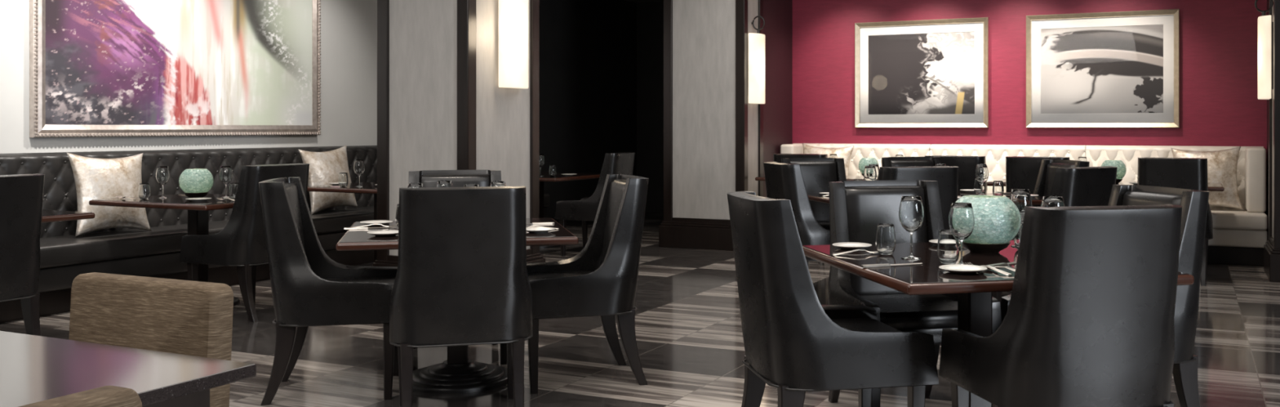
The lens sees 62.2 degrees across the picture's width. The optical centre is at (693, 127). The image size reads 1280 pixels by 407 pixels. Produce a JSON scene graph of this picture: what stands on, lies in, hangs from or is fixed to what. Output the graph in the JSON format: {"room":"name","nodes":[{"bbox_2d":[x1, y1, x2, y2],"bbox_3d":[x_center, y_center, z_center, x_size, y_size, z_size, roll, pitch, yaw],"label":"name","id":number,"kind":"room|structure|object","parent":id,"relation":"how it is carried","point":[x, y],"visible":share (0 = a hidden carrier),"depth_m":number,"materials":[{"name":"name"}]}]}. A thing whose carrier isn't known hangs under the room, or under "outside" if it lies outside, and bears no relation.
{"room":"restaurant","nodes":[
{"label":"restaurant","id":0,"kind":"room"},
{"bbox_2d":[184,191,208,197],"bbox_3d":[-3.508,0.479,7.476,0.160,0.042,0.160,0,0,-27],"label":"stand","id":1,"kind":"object","parent":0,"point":[190,194],"depth_m":7.42,"materials":[{"name":"brown metal"}]},
{"bbox_2d":[0,0,636,222],"bbox_3d":[-4.478,-0.300,8.174,0.150,3.100,17.400,0,0,25],"label":"wall","id":2,"kind":"structure","parent":0,"point":[588,48],"depth_m":13.44,"materials":[{"name":"paint"}]},
{"bbox_2d":[29,0,320,137],"bbox_3d":[-4.100,-0.764,8.731,0.056,1.672,2.730,0,0,25],"label":"framed painting","id":3,"kind":"object","parent":2,"relation":"attached to","point":[98,68],"visible":1,"depth_m":8.53,"materials":[{"name":"silver metal"}]},
{"bbox_2d":[372,0,545,266],"bbox_3d":[-1.774,-0.300,8.071,0.899,3.100,0.980,0,0,25],"label":"column","id":4,"kind":"structure","parent":0,"point":[442,104],"depth_m":7.75,"materials":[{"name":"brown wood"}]},
{"bbox_2d":[498,0,528,88],"bbox_3d":[-1.323,-0.818,7.932,0.145,1.046,0.340,0,0,25],"label":"wall sconce","id":5,"kind":"object","parent":4,"relation":"attached to","point":[513,14],"visible":1,"depth_m":7.83,"materials":[{"name":"white glass"}]},
{"bbox_2d":[0,211,1279,406],"bbox_3d":[1.067,1.300,5.574,13.200,0.100,17.400,0,0,25],"label":"floor","id":6,"kind":"structure","parent":0,"point":[690,340],"depth_m":5.93,"materials":[{"name":"stone"}]},
{"bbox_2d":[0,173,44,335],"bbox_3d":[-3.786,0.747,5.497,0.647,1.007,0.594,0,0,24],"label":"armchair","id":7,"kind":"object","parent":6,"relation":"on","point":[21,195],"visible":0.96,"depth_m":5.49,"materials":[{"name":"black leather"}]},
{"bbox_2d":[0,209,94,332],"bbox_3d":[-4.221,0.875,6.121,1.130,0.750,0.840,0,0,25],"label":"dining table","id":8,"kind":"object","parent":6,"relation":"on","point":[48,215],"visible":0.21,"depth_m":6.14,"materials":[{"name":"brown wood"}]},
{"bbox_2d":[18,385,142,406],"bbox_3d":[-1.165,0.816,1.430,0.527,0.868,0.570,0,0,25],"label":"upholstered chair","id":9,"kind":"object","parent":6,"relation":"on","point":[106,395],"visible":1,"depth_m":1.52,"materials":[{"name":"beige fabric"}]},
{"bbox_2d":[0,330,256,406],"bbox_3d":[-2.095,0.875,2.010,1.920,0.750,1.420,0,0,25],"label":"table","id":10,"kind":"object","parent":6,"relation":"on","point":[33,368],"visible":1,"depth_m":2.18,"materials":[{"name":"brown wood"}]},
{"bbox_2d":[68,271,233,406],"bbox_3d":[-1.541,0.826,2.614,0.570,0.848,0.526,0,0,25],"label":"upholstered chair","id":11,"kind":"object","parent":6,"relation":"on","point":[170,315],"visible":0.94,"depth_m":2.75,"materials":[{"name":"beige fabric"}]},
{"bbox_2d":[88,193,239,306],"bbox_3d":[-3.485,0.875,7.455,1.140,0.750,0.840,0,0,25],"label":"dining table","id":12,"kind":"object","parent":6,"relation":"on","point":[197,211],"visible":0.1,"depth_m":7.31,"materials":[{"name":"brown wood"}]},
{"bbox_2d":[138,182,150,199],"bbox_3d":[-3.809,0.444,7.352,0.075,0.112,0.075,0,0,-17],"label":"glass","id":13,"kind":"object","parent":12,"relation":"on","point":[144,188],"visible":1,"depth_m":7.32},
{"bbox_2d":[155,165,169,198],"bbox_3d":[-3.759,0.388,7.506,0.089,0.223,0.089,0,0,38],"label":"wine glass","id":14,"kind":"object","parent":12,"relation":"on","point":[162,173],"visible":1,"depth_m":7.48,"materials":[{"name":"glass"}]},
{"bbox_2d":[178,168,213,197],"bbox_3d":[-3.508,0.397,7.476,0.222,0.206,0.222,0,0,-27],"label":"vase","id":15,"kind":"object","parent":12,"relation":"on","point":[195,183],"visible":0.99,"depth_m":7.40,"materials":[{"name":"green glass"}]},
{"bbox_2d":[185,197,212,200],"bbox_3d":[-3.367,0.491,7.211,0.163,0.017,0.163,0,0,7],"label":"bread plate","id":16,"kind":"object","parent":12,"relation":"on","point":[188,198],"visible":1,"depth_m":7.19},
{"bbox_2d":[219,165,232,197],"bbox_3d":[-3.336,0.388,7.561,0.089,0.223,0.089,0,0,-11],"label":"wine glass","id":17,"kind":"object","parent":12,"relation":"on","point":[225,171],"visible":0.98,"depth_m":7.53,"materials":[{"name":"glass"}]},
{"bbox_2d":[228,182,238,199],"bbox_3d":[-3.192,0.444,7.372,0.075,0.112,0.075,0,0,-31],"label":"glass","id":18,"kind":"object","parent":12,"relation":"on","point":[233,186],"visible":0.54,"depth_m":7.34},
{"bbox_2d":[179,163,309,321],"bbox_3d":[-2.982,0.747,7.141,0.647,1.007,0.594,0,0,25],"label":"armchair","id":19,"kind":"object","parent":6,"relation":"on","point":[242,243],"visible":0.62,"depth_m":6.84,"materials":[{"name":"black leather"}]},
{"bbox_2d":[0,145,550,322],"bbox_3d":[-3.584,0.715,9.080,0.680,1.070,7.596,0,0,25],"label":"banquette","id":20,"kind":"object","parent":6,"relation":"on","point":[156,253],"visible":0.16,"depth_m":7.83,"materials":[{"name":"black leather"}]},
{"bbox_2d":[66,152,151,236],"bbox_3d":[-4.234,0.477,7.695,0.197,0.605,0.618,0,0,25],"label":"cushion","id":21,"kind":"object","parent":20,"relation":"on","point":[95,178],"visible":0.9,"depth_m":7.61,"materials":[{"name":"beige fabric"}]},
{"bbox_2d":[40,193,550,268],"bbox_3d":[-3.534,0.848,9.057,0.570,0.145,7.596,0,0,25],"label":"seat cushion","id":22,"kind":"object","parent":20,"relation":"on","point":[61,249],"depth_m":7.63,"materials":[{"name":"leather"}]},
{"bbox_2d":[298,145,358,214],"bbox_3d":[-3.322,0.472,9.664,0.198,0.617,0.629,0,0,25],"label":"cushion","id":23,"kind":"object","parent":20,"relation":"on","point":[325,167],"visible":0.85,"depth_m":9.56,"materials":[{"name":"beige fabric"}]},
{"bbox_2d":[258,177,398,404],"bbox_3d":[-1.707,0.747,5.062,0.647,1.007,0.594,0,0,-12],"label":"armchair","id":24,"kind":"object","parent":6,"relation":"on","point":[308,287],"visible":0.92,"depth_m":4.79,"materials":[{"name":"black leather"}]},
{"bbox_2d":[323,275,395,283],"bbox_3d":[-1.655,0.785,5.073,0.499,0.070,0.496,0,0,-12],"label":"seat cushion","id":25,"kind":"object","parent":24,"relation":"on","point":[390,279],"depth_m":5.24,"materials":[{"name":"black leather"}]},
{"bbox_2d":[307,182,377,266],"bbox_3d":[-2.672,0.875,9.094,1.140,0.750,0.840,0,0,25],"label":"dining table","id":26,"kind":"object","parent":6,"relation":"on","point":[368,187],"visible":0.09,"depth_m":8.87,"materials":[{"name":"brown wood"}]},
{"bbox_2d":[338,172,348,186],"bbox_3d":[-2.945,0.441,8.913,0.079,0.118,0.079,0,0,-21],"label":"glass","id":27,"kind":"object","parent":26,"relation":"on","point":[343,176],"visible":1,"depth_m":8.88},
{"bbox_2d":[353,159,364,186],"bbox_3d":[-2.816,0.386,8.930,0.091,0.228,0.091,0,0,-41],"label":"wine glass","id":28,"kind":"object","parent":26,"relation":"on","point":[359,165],"visible":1,"depth_m":8.90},
{"bbox_2d":[335,217,578,393],"bbox_3d":[-1.166,0.875,5.240,1.060,0.750,1.060,0,0,-14],"label":"dining table","id":29,"kind":"object","parent":6,"relation":"on","point":[457,374],"visible":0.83,"depth_m":5.07,"materials":[{"name":"brown wood"}]},
{"bbox_2d":[343,226,396,229],"bbox_3d":[-1.595,0.495,5.237,0.251,0.007,0.027,0,0,-22],"label":"knife","id":30,"kind":"object","parent":29,"relation":"on","point":[348,228],"visible":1,"depth_m":5.21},
{"bbox_2d":[355,223,396,226],"bbox_3d":[-1.585,0.489,5.281,0.228,0.018,0.038,0,0,-14],"label":"fork","id":31,"kind":"object","parent":29,"relation":"on","point":[371,224],"visible":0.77,"depth_m":5.28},
{"bbox_2d":[360,219,392,225],"bbox_3d":[-1.626,0.491,5.436,0.163,0.017,0.163,0,0,-14],"label":"bread plate","id":32,"kind":"object","parent":29,"relation":"on","point":[377,221],"visible":0.87,"depth_m":5.46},
{"bbox_2d":[367,230,398,235],"bbox_3d":[-1.425,0.491,4.904,0.163,0.017,0.163,0,0,-31],"label":"bread plate","id":33,"kind":"object","parent":29,"relation":"on","point":[377,233],"visible":0.88,"depth_m":4.92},
{"bbox_2d":[395,204,399,226],"bbox_3d":[-1.442,0.441,5.275,0.079,0.118,0.079,0,0,-14],"label":"glass","id":34,"kind":"object","parent":29,"relation":"on","point":[397,205],"visible":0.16,"depth_m":5.25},
{"bbox_2d":[407,182,423,187],"bbox_3d":[-1.353,0.386,5.163,0.091,0.228,0.091,0,0,-14],"label":"wine glass","id":35,"kind":"object","parent":29,"relation":"on","point":[410,184],"visible":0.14,"depth_m":5.13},
{"bbox_2d":[436,180,453,186],"bbox_3d":[-1.272,0.386,5.420,0.091,0.228,0.091,0,0,-14],"label":"wine glass","id":36,"kind":"object","parent":29,"relation":"on","point":[440,183],"visible":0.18,"depth_m":5.39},
{"bbox_2d":[463,183,479,186],"bbox_3d":[-1.059,0.386,5.061,0.091,0.228,0.091,0,0,-14],"label":"wine glass","id":37,"kind":"object","parent":29,"relation":"on","point":[465,184],"visible":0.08,"depth_m":5.04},
{"bbox_2d":[489,180,506,186],"bbox_3d":[-0.986,0.386,5.347,0.091,0.228,0.091,0,0,-14],"label":"wine glass","id":38,"kind":"object","parent":29,"relation":"on","point":[497,183],"visible":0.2,"depth_m":5.32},
{"bbox_2d":[526,222,554,223],"bbox_3d":[-0.845,0.495,5.474,0.251,0.007,0.027,0,0,-14],"label":"knife","id":39,"kind":"object","parent":29,"relation":"on","point":[532,222],"visible":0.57,"depth_m":5.48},
{"bbox_2d":[526,226,555,232],"bbox_3d":[-0.739,0.491,5.057,0.163,0.017,0.163,0,0,-14],"label":"bread plate","id":40,"kind":"object","parent":29,"relation":"on","point":[531,229],"visible":0.88,"depth_m":5.09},
{"bbox_2d":[408,169,506,364],"bbox_3d":[-1.300,0.747,5.805,0.594,1.007,0.647,0,0,-14],"label":"armchair","id":41,"kind":"object","parent":6,"relation":"on","point":[429,178],"visible":0.16,"depth_m":6.01,"materials":[{"name":"black leather"}]},
{"bbox_2d":[389,186,533,406],"bbox_3d":[-1.006,0.747,4.587,0.594,1.007,0.647,0,0,-15],"label":"armchair","id":42,"kind":"object","parent":6,"relation":"on","point":[462,278],"visible":1,"depth_m":4.31,"materials":[{"name":"black leather"}]},
{"bbox_2d":[539,172,600,248],"bbox_3d":[-1.647,0.875,11.209,1.140,0.750,1.100,0,0,25],"label":"dining table","id":43,"kind":"object","parent":6,"relation":"on","point":[558,177],"visible":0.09,"depth_m":11.07,"materials":[{"name":"brown wood"}]},
{"bbox_2d":[539,153,544,176],"bbox_3d":[-1.561,0.386,10.805,0.091,0.228,0.091,0,0,16],"label":"wine glass","id":44,"kind":"object","parent":43,"relation":"on","point":[541,155],"visible":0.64,"depth_m":10.78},
{"bbox_2d":[548,164,556,176],"bbox_3d":[-1.431,0.441,10.777,0.079,0.118,0.079,0,0,-24],"label":"glass","id":45,"kind":"object","parent":43,"relation":"on","point":[553,170],"visible":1,"depth_m":10.74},
{"bbox_2d":[526,173,648,393],"bbox_3d":[-0.574,0.747,5.292,0.647,1.007,0.594,0,0,-17],"label":"armchair","id":46,"kind":"object","parent":6,"relation":"on","point":[601,280],"visible":0.91,"depth_m":5.10,"materials":[{"name":"black leather"}]},
{"bbox_2d":[528,270,595,279],"bbox_3d":[-0.625,0.785,5.276,0.499,0.070,0.496,0,0,-17],"label":"seat cushion","id":47,"kind":"object","parent":46,"relation":"on","point":[532,274],"depth_m":5.42,"materials":[{"name":"black leather"}]},
{"bbox_2d":[554,151,635,256],"bbox_3d":[-0.940,0.747,10.438,0.647,1.007,0.594,0,0,20],"label":"armchair","id":48,"kind":"object","parent":6,"relation":"on","point":[585,209],"visible":0.5,"depth_m":10.19,"materials":[{"name":"black leather"}]},
{"bbox_2d":[763,161,830,262],"bbox_3d":[0.847,0.747,7.399,0.647,1.007,0.594,0,0,-14],"label":"armchair","id":49,"kind":"object","parent":6,"relation":"on","point":[783,180],"visible":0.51,"depth_m":7.10,"materials":[{"name":"black leather"}]},
{"bbox_2d":[773,153,827,264],"bbox_3d":[1.086,0.747,10.018,0.594,1.007,0.647,0,0,25],"label":"armchair","id":50,"kind":"object","parent":6,"relation":"on","point":[777,157],"visible":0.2,"depth_m":9.74,"materials":[{"name":"black leather"}]},
{"bbox_2d":[781,157,846,266],"bbox_3d":[1.005,0.747,8.225,0.594,1.007,0.647,0,0,-14],"label":"armchair","id":51,"kind":"object","parent":6,"relation":"on","point":[817,172],"visible":0.21,"depth_m":8.41,"materials":[{"name":"black leather"}]},
{"bbox_2d":[817,222,829,224],"bbox_3d":[1.018,0.785,8.174,0.496,0.070,0.499,0,0,-14],"label":"seat cushion","id":52,"kind":"object","parent":51,"relation":"on","point":[824,223],"depth_m":8.28,"materials":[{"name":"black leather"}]},
{"bbox_2d":[755,175,878,180],"bbox_3d":[1.710,0.875,10.596,2.060,0.750,0.740,0,0,25],"label":"dining table","id":53,"kind":"object","parent":6,"relation":"on","point":[848,177],"visible":0.02,"depth_m":10.67,"materials":[{"name":"brown wood"}]},
{"bbox_2d":[829,153,837,157],"bbox_3d":[1.427,0.386,10.795,0.091,0.228,0.091,0,0,5],"label":"wine glass","id":54,"kind":"object","parent":53,"relation":"on","point":[831,155],"visible":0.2,"depth_m":10.76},
{"bbox_2d":[858,157,879,176],"bbox_3d":[1.747,0.402,10.557,0.200,0.196,0.200,0,0,-25],"label":"vase","id":55,"kind":"object","parent":53,"relation":"on","point":[864,162],"visible":0.61,"depth_m":10.49,"materials":[{"name":"teal glass"}]},
{"bbox_2d":[727,191,938,406],"bbox_3d":[0.474,0.747,3.896,0.647,1.007,0.594,0,0,-12],"label":"armchair","id":56,"kind":"object","parent":6,"relation":"on","point":[795,344],"visible":1,"depth_m":3.63,"materials":[{"name":"black leather"}]},
{"bbox_2d":[831,317,901,332],"bbox_3d":[0.526,0.785,3.907,0.499,0.070,0.496,0,0,-12],"label":"seat cushion","id":57,"kind":"object","parent":56,"relation":"on","point":[860,324],"depth_m":4.03,"materials":[{"name":"black leather"}]},
{"bbox_2d":[780,142,931,175],"bbox_3d":[1.712,0.715,11.402,1.556,1.070,0.680,0,0,25],"label":"banquette","id":58,"kind":"object","parent":6,"relation":"on","point":[877,151],"visible":0.25,"depth_m":11.55,"materials":[{"name":"beige leather"}]},
{"bbox_2d":[802,142,854,175],"bbox_3d":[1.444,0.477,11.561,0.618,0.605,0.197,0,0,25],"label":"cushion","id":59,"kind":"object","parent":58,"relation":"on","point":[845,153],"visible":0.26,"depth_m":11.51,"materials":[{"name":"beige fabric"}]},
{"bbox_2d":[881,156,942,166],"bbox_3d":[1.857,0.747,8.533,0.594,1.007,0.647,0,0,-14],"label":"armchair","id":60,"kind":"object","parent":6,"relation":"on","point":[887,161],"visible":0.22,"depth_m":8.74,"materials":[{"name":"black leather"}]},
{"bbox_2d":[827,179,1001,406],"bbox_3d":[0.916,0.747,4.612,0.594,1.007,0.647,0,0,-12],"label":"armchair","id":61,"kind":"object","parent":6,"relation":"on","point":[856,207],"visible":0.52,"depth_m":4.74,"materials":[{"name":"black leather"}]},
{"bbox_2d":[861,293,957,329],"bbox_3d":[0.928,0.785,4.560,0.496,0.070,0.499,0,0,-12],"label":"seat cushion","id":62,"kind":"object","parent":61,"relation":"on","point":[898,311],"depth_m":4.34,"materials":[{"name":"black leather"}]},
{"bbox_2d":[878,165,959,229],"bbox_3d":[1.369,0.747,6.875,0.594,1.007,0.647,0,0,-13],"label":"armchair","id":63,"kind":"object","parent":6,"relation":"on","point":[947,176],"visible":0.28,"depth_m":6.60,"materials":[{"name":"black leather"}]},
{"bbox_2d":[807,190,1042,297],"bbox_3d":[1.698,0.875,7.697,1.600,0.750,1.060,0,0,-14],"label":"dining table","id":64,"kind":"object","parent":6,"relation":"on","point":[1037,200],"visible":0.03,"depth_m":7.69,"materials":[{"name":"brown wood"}]},
{"bbox_2d":[863,165,876,180],"bbox_3d":[1.256,0.386,7.526,0.091,0.228,0.091,0,0,-14],"label":"wine glass","id":65,"kind":"object","parent":64,"relation":"on","point":[869,172],"visible":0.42,"depth_m":7.49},
{"bbox_2d":[868,164,879,180],"bbox_3d":[1.330,0.386,7.812,0.091,0.228,0.091,0,0,-14],"label":"wine glass","id":66,"kind":"object","parent":64,"relation":"on","point":[877,166],"visible":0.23,"depth_m":7.78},
{"bbox_2d":[960,189,974,192],"bbox_3d":[2.143,0.491,8.188,0.163,0.017,0.163,0,0,-14],"label":"bread plate","id":67,"kind":"object","parent":64,"relation":"on","point":[964,190],"visible":0.73,"depth_m":8.14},
{"bbox_2d":[973,177,984,193],"bbox_3d":[2.154,0.441,7.980,0.079,0.118,0.079,0,0,-14],"label":"glass","id":68,"kind":"object","parent":64,"relation":"on","point":[977,186],"visible":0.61,"depth_m":7.95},
{"bbox_2d":[975,164,988,195],"bbox_3d":[2.067,0.386,7.582,0.091,0.228,0.091,0,0,-14],"label":"wine glass","id":69,"kind":"object","parent":64,"relation":"on","point":[981,172],"visible":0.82,"depth_m":7.55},
{"bbox_2d":[992,180,1004,195],"bbox_3d":[2.178,0.441,7.569,0.079,0.118,0.079,0,0,-14],"label":"glass","id":70,"kind":"object","parent":64,"relation":"on","point":[997,185],"visible":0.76,"depth_m":7.54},
{"bbox_2d":[924,155,987,191],"bbox_3d":[2.351,0.747,9.370,0.594,1.007,0.647,0,0,23],"label":"armchair","id":71,"kind":"object","parent":6,"relation":"on","point":[966,164],"visible":0.12,"depth_m":9.05,"materials":[{"name":"black leather"}]},
{"bbox_2d":[802,240,1194,406],"bbox_3d":[1.078,0.875,4.056,1.050,0.750,1.140,0,0,-12],"label":"dining table","id":72,"kind":"object","parent":6,"relation":"on","point":[974,291],"visible":0.56,"depth_m":3.94,"materials":[{"name":"brown wood"}]},
{"bbox_2d":[832,242,871,249],"bbox_3d":[0.655,0.491,4.373,0.163,0.017,0.163,0,0,-27],"label":"bread plate","id":73,"kind":"object","parent":72,"relation":"on","point":[849,246],"visible":1,"depth_m":4.40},
{"bbox_2d":[831,248,878,255],"bbox_3d":[0.651,0.489,4.167,0.228,0.018,0.038,0,0,-17],"label":"fork","id":74,"kind":"object","parent":72,"relation":"on","point":[874,251],"visible":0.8,"depth_m":4.16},
{"bbox_2d":[875,222,895,254],"bbox_3d":[0.759,0.441,4.181,0.079,0.118,0.079,0,0,-19],"label":"glass","id":75,"kind":"object","parent":72,"relation":"on","point":[885,241],"visible":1,"depth_m":4.15,"materials":[{"name":"glass"}]},
{"bbox_2d":[860,262,922,266],"bbox_3d":[0.720,0.495,3.829,0.251,0.007,0.027,0,0,-20],"label":"knife","id":76,"kind":"object","parent":72,"relation":"on","point":[871,264],"visible":1,"depth_m":3.81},
{"bbox_2d":[898,195,924,259],"bbox_3d":[0.831,0.381,4.038,0.095,0.237,0.095,0,0,0],"label":"wine glass","id":77,"kind":"object","parent":72,"relation":"on","point":[911,211],"visible":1,"depth_m":4.00,"materials":[{"name":"glass"}]},
{"bbox_2d":[928,239,960,244],"bbox_3d":[1.083,0.491,4.497,0.163,0.017,0.163,0,0,-34],"label":"bread plate","id":78,"kind":"object","parent":72,"relation":"on","point":[933,241],"visible":0.25,"depth_m":4.53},
{"bbox_2d":[937,229,959,263],"bbox_3d":[0.939,0.440,3.897,0.081,0.120,0.081,0,0,-11],"label":"glass","id":79,"kind":"object","parent":72,"relation":"on","point":[948,246],"visible":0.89,"depth_m":3.87,"materials":[{"name":"glass"}]},
{"bbox_2d":[948,202,974,264],"bbox_3d":[0.964,0.386,3.806,0.091,0.228,0.091,0,0,5],"label":"wine glass","id":80,"kind":"object","parent":72,"relation":"on","point":[961,218],"visible":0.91,"depth_m":3.77,"materials":[{"name":"glass"}]},
{"bbox_2d":[938,264,987,274],"bbox_3d":[0.930,0.491,3.655,0.163,0.017,0.163,0,0,21],"label":"bread plate","id":81,"kind":"object","parent":72,"relation":"on","point":[955,268],"visible":1,"depth_m":3.68,"materials":[{"name":"ceramic"}]},
{"bbox_2d":[948,195,1021,253],"bbox_3d":[1.168,0.388,4.250,0.279,0.223,0.279,0,0,5],"label":"vase","id":82,"kind":"object","parent":72,"relation":"on","point":[997,219],"visible":0.77,"depth_m":4.14,"materials":[{"name":"teal glass"}]},
{"bbox_2d":[963,262,1012,275],"bbox_3d":[1.022,0.489,3.678,0.038,0.018,0.228,0,0,-24],"label":"fork","id":83,"kind":"object","parent":72,"relation":"on","point":[967,263],"visible":0.62,"depth_m":3.63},
{"bbox_2d":[984,265,1015,271],"bbox_3d":[1.079,0.489,3.656,0.039,0.018,0.222,0,0,-30],"label":"spoon","id":84,"kind":"object","parent":72,"relation":"on","point":[1009,268],"visible":0.52,"depth_m":3.66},
{"bbox_2d":[986,261,1016,266],"bbox_3d":[1.143,0.495,3.862,0.251,0.007,0.027,0,0,-42],"label":"knife","id":85,"kind":"object","parent":72,"relation":"on","point":[1013,262],"visible":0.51,"depth_m":3.83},
{"bbox_2d":[1013,220,1023,249],"bbox_3d":[1.347,0.441,4.320,0.079,0.118,0.079,0,0,31],"label":"glass","id":86,"kind":"object","parent":72,"relation":"on","point":[1017,237],"visible":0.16,"depth_m":4.30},
{"bbox_2d":[1009,188,1031,247],"bbox_3d":[1.372,0.380,4.443,0.096,0.239,0.096,0,0,12],"label":"wine glass","id":87,"kind":"object","parent":72,"relation":"on","point":[1021,197],"visible":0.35,"depth_m":4.41,"materials":[{"name":"glass"}]},
{"bbox_2d":[1040,195,1065,207],"bbox_3d":[1.363,0.381,4.016,0.095,0.237,0.095,0,0,1],"label":"wine glass","id":88,"kind":"object","parent":72,"relation":"on","point":[1047,201],"visible":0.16,"depth_m":3.98,"materials":[{"name":"glass"}]},
{"bbox_2d":[929,143,1085,191],"bbox_3d":[3.124,0.715,10.739,1.556,1.070,0.680,0,0,25],"label":"banquette","id":89,"kind":"object","parent":6,"relation":"on","point":[995,155],"visible":0.25,"depth_m":10.97,"materials":[{"name":"beige leather"}]},
{"bbox_2d":[1005,155,1070,194],"bbox_3d":[2.983,0.747,9.073,0.594,1.007,0.647,0,0,27],"label":"armchair","id":90,"kind":"object","parent":6,"relation":"on","point":[1021,171],"visible":0.2,"depth_m":8.85,"materials":[{"name":"black leather"}]},
{"bbox_2d":[1013,159,1089,238],"bbox_3d":[2.548,0.747,7.874,0.647,1.007,0.594,0,0,-13],"label":"armchair","id":91,"kind":"object","parent":6,"relation":"on","point":[1045,179],"visible":0.22,"depth_m":8.06,"materials":[{"name":"black leather"}]},
{"bbox_2d":[992,165,1117,306],"bbox_3d":[2.309,0.747,6.771,0.594,1.007,0.647,0,0,-35],"label":"armchair","id":92,"kind":"object","parent":6,"relation":"on","point":[1082,185],"visible":0.3,"depth_m":6.46,"materials":[{"name":"black leather"}]},
{"bbox_2d":[938,204,1182,406],"bbox_3d":[1.240,0.747,3.550,0.594,1.007,0.647,0,0,-12],"label":"armchair","id":93,"kind":"object","parent":6,"relation":"on","point":[1089,319],"visible":1,"depth_m":3.28,"materials":[{"name":"black leather"}]},
{"bbox_2d":[1000,184,1208,406],"bbox_3d":[1.666,0.747,4.273,0.647,1.007,0.594,0,0,-12],"label":"armchair","id":94,"kind":"object","parent":6,"relation":"on","point":[1194,203],"visible":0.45,"depth_m":4.07,"materials":[{"name":"black leather"}]},
{"bbox_2d":[986,177,1224,191],"bbox_3d":[3.729,0.875,9.650,1.960,0.750,0.740,0,0,25],"label":"dining table","id":95,"kind":"object","parent":6,"relation":"on","point":[1211,186],"visible":0.02,"depth_m":9.32,"materials":[{"name":"brown wood"}]},
{"bbox_2d":[1077,156,1087,160],"bbox_3d":[3.588,0.386,9.771,0.091,0.228,0.091,0,0,44],"label":"wine glass","id":96,"kind":"object","parent":95,"relation":"on","point":[1080,158],"visible":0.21,"depth_m":9.74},
{"bbox_2d":[1101,160,1126,183],"bbox_3d":[3.752,0.397,9.462,0.215,0.206,0.215,0,0,-6],"label":"vase","id":97,"kind":"object","parent":95,"relation":"on","point":[1122,169],"visible":0.56,"depth_m":9.38,"materials":[{"name":"teal glass"}]},
{"bbox_2d":[1115,178,1122,183],"bbox_3d":[3.752,0.479,9.462,0.155,0.042,0.155,0,0,-6],"label":"stand","id":98,"kind":"object","parent":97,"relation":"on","point":[1117,180],"depth_m":9.40,"materials":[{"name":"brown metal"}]},
{"bbox_2d":[1137,157,1213,285],"bbox_3d":[3.950,0.747,8.731,0.594,1.007,0.647,0,0,25],"label":"armchair","id":99,"kind":"object","parent":6,"relation":"on","point":[1190,173],"visible":0.41,"depth_m":8.44,"materials":[{"name":"black leather"}]},
{"bbox_2d":[1085,145,1267,266],"bbox_3d":[4.546,0.715,10.073,1.576,1.070,0.680,0,0,25],"label":"banquette","id":100,"kind":"object","parent":6,"relation":"on","point":[1240,236],"visible":0.37,"depth_m":9.65,"materials":[{"name":"beige leather"}]},
{"bbox_2d":[1170,146,1243,209],"bbox_3d":[4.822,0.477,9.955,0.618,0.605,0.197,0,0,25],"label":"cushion","id":101,"kind":"object","parent":100,"relation":"on","point":[1222,165],"visible":0.6,"depth_m":9.86,"materials":[{"name":"beige fabric"}]},
{"bbox_2d":[1210,208,1267,230],"bbox_3d":[4.523,0.848,10.023,1.576,0.145,0.570,0,0,25],"label":"seat cushion","id":102,"kind":"object","parent":100,"relation":"on","point":[1224,219],"depth_m":9.55,"materials":[{"name":"beige leather"}]},
{"bbox_2d":[626,0,663,2],"bbox_3d":[1.067,-1.900,5.574,13.200,0.100,17.400,0,0,25],"label":"ceiling","id":103,"kind":"structure","parent":0,"point":[633,1],"depth_m":15.55,"materials":[{"name":"paint"}]},
{"bbox_2d":[636,1,663,212],"bbox_3d":[0.649,-0.300,15.130,3.230,3.100,0.150,0,0,25],"label":"wall","id":104,"kind":"structure","parent":0,"point":[650,15],"depth_m":15.64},
{"bbox_2d":[658,0,763,250],"bbox_3d":[0.213,-0.300,11.149,0.990,3.100,0.600,0,0,25],"label":"column","id":105,"kind":"structure","parent":0,"point":[713,136],"depth_m":10.93,"materials":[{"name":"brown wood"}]},
{"bbox_2d":[748,15,764,103],"bbox_3d":[0.671,-0.698,10.918,0.145,0.906,0.340,0,0,25],"label":"wall sconce","id":106,"kind":"object","parent":105,"relation":"attached to","point":[756,41],"visible":1,"depth_m":10.81,"materials":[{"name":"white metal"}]},
{"bbox_2d":[763,0,792,197],"bbox_3d":[0.871,-0.300,11.658,0.120,3.100,0.950,0,0,25],"label":"wall","id":107,"kind":"structure","parent":0,"point":[777,14],"depth_m":11.61,"materials":[{"name":"paint"}]},
{"bbox_2d":[959,240,1010,253],"bbox_3d":[1.168,0.479,4.250,0.202,0.042,0.202,0,0,-31],"label":"stand","id":108,"kind":"object","parent":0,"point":[987,246],"depth_m":4.18,"materials":[{"name":"brown metal"}]},
{"bbox_2d":[792,0,1266,230],"bbox_3d":[3.323,-0.300,11.116,5.020,3.100,0.150,0,0,25],"label":"wall","id":109,"kind":"structure","parent":0,"point":[1220,104],"depth_m":11.01,"materials":[{"name":"paint"}]},
{"bbox_2d":[854,17,988,127],"bbox_3d":[2.442,-0.576,11.414,1.437,1.155,0.051,0,0,25],"label":"framed print","id":110,"kind":"object","parent":109,"relation":"attached to","point":[923,73],"visible":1,"depth_m":11.42},
{"bbox_2d":[1026,8,1179,127],"bbox_3d":[4.091,-0.576,10.641,1.438,1.155,0.051,0,0,25],"label":"framed print","id":111,"kind":"object","parent":109,"relation":"attached to","point":[1112,68],"visible":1,"depth_m":10.64},
{"bbox_2d":[1266,0,1268,239],"bbox_3d":[5.309,-0.300,9.604,0.140,3.100,0.900,0,0,25],"label":"wall","id":112,"kind":"structure","parent":0,"point":[1267,0],"depth_m":9.88,"materials":[{"name":"paint"}]},
{"bbox_2d":[1263,0,1279,281],"bbox_3d":[5.269,-0.300,8.740,0.950,3.100,0.770,0,0,25],"label":"column","id":113,"kind":"structure","parent":0,"point":[1272,246],"depth_m":8.61,"materials":[{"name":"brown wood"}]},
{"bbox_2d":[1254,0,1273,99],"bbox_3d":[4.823,-0.680,8.949,0.145,0.881,0.340,0,0,25],"label":"wall sconce","id":114,"kind":"object","parent":113,"relation":"attached to","point":[1265,27],"visible":0.95,"depth_m":8.84,"materials":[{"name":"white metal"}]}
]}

